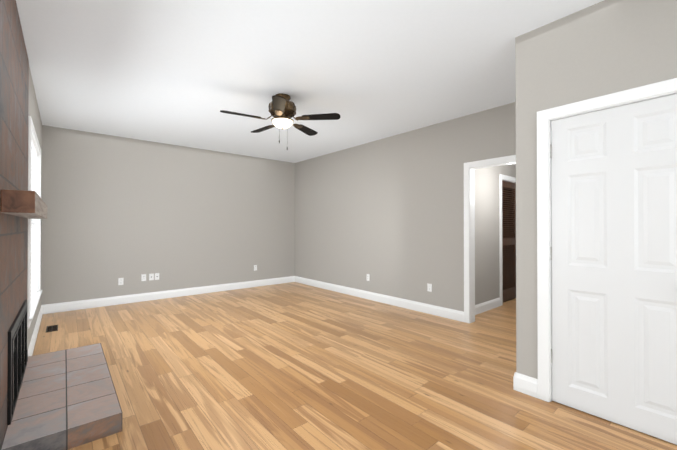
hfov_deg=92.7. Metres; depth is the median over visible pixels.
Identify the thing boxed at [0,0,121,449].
fireplace
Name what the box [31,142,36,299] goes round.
window blinds
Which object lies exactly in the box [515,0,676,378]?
wall
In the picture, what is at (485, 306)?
baseboard
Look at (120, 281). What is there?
electrical outlet
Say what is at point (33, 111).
wall
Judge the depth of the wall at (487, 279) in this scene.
4.90 m
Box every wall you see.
[27,67,41,348]
[41,125,294,304]
[295,102,515,311]
[475,164,515,304]
[502,187,512,253]
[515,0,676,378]
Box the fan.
[220,93,339,149]
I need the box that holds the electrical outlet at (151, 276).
[149,273,153,279]
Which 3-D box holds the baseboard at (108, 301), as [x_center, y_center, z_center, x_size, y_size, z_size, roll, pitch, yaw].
[-2.646,1.232,6.056,4.310,0.135,0.016,0,0,-40]
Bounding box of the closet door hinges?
[550,144,551,362]
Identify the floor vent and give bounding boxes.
[46,325,57,331]
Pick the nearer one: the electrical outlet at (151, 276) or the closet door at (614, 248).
the closet door at (614, 248)
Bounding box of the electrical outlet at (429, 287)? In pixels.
[427,283,431,291]
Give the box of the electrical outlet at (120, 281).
[118,278,123,284]
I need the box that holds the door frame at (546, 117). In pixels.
[537,78,676,401]
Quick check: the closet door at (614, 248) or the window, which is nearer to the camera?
the closet door at (614, 248)
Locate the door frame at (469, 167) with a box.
[464,155,515,322]
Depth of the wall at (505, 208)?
6.27 m
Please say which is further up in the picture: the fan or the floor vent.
the fan
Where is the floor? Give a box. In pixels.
[32,282,676,449]
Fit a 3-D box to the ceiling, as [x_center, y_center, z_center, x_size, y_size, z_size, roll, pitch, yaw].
[0.904,-1.484,3.888,7.140,0.060,8.180,0,0,-40]
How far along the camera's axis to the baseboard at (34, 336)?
3.57 m
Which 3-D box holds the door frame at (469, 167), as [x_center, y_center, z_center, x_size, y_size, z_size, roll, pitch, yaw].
[2.023,0.231,3.980,0.156,2.112,0.934,0,0,-40]
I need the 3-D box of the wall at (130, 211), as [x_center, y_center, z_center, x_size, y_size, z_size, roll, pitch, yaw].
[-2.690,-0.070,6.116,4.550,2.740,0.120,0,0,-40]
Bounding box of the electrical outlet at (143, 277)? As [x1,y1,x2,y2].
[141,274,145,280]
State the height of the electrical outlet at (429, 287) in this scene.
0.115 m
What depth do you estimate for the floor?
2.71 m
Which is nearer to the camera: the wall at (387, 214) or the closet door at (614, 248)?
the closet door at (614, 248)
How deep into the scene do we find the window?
3.52 m
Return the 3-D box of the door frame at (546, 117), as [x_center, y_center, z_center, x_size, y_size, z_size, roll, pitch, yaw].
[1.818,0.217,2.076,0.139,2.115,0.927,0,0,-40]
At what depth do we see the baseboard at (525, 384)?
2.47 m
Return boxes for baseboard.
[28,305,43,356]
[44,276,295,313]
[296,276,463,321]
[475,297,500,314]
[513,372,535,391]
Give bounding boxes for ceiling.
[16,0,603,162]
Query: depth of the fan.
3.57 m
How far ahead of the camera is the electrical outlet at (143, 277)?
5.49 m
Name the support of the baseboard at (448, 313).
attached to the wall at (387, 214)
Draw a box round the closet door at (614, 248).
[551,94,676,444]
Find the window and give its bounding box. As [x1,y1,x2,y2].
[27,116,41,328]
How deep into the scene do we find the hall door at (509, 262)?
5.55 m
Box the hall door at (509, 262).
[502,181,515,301]
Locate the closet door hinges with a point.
(550, 253)

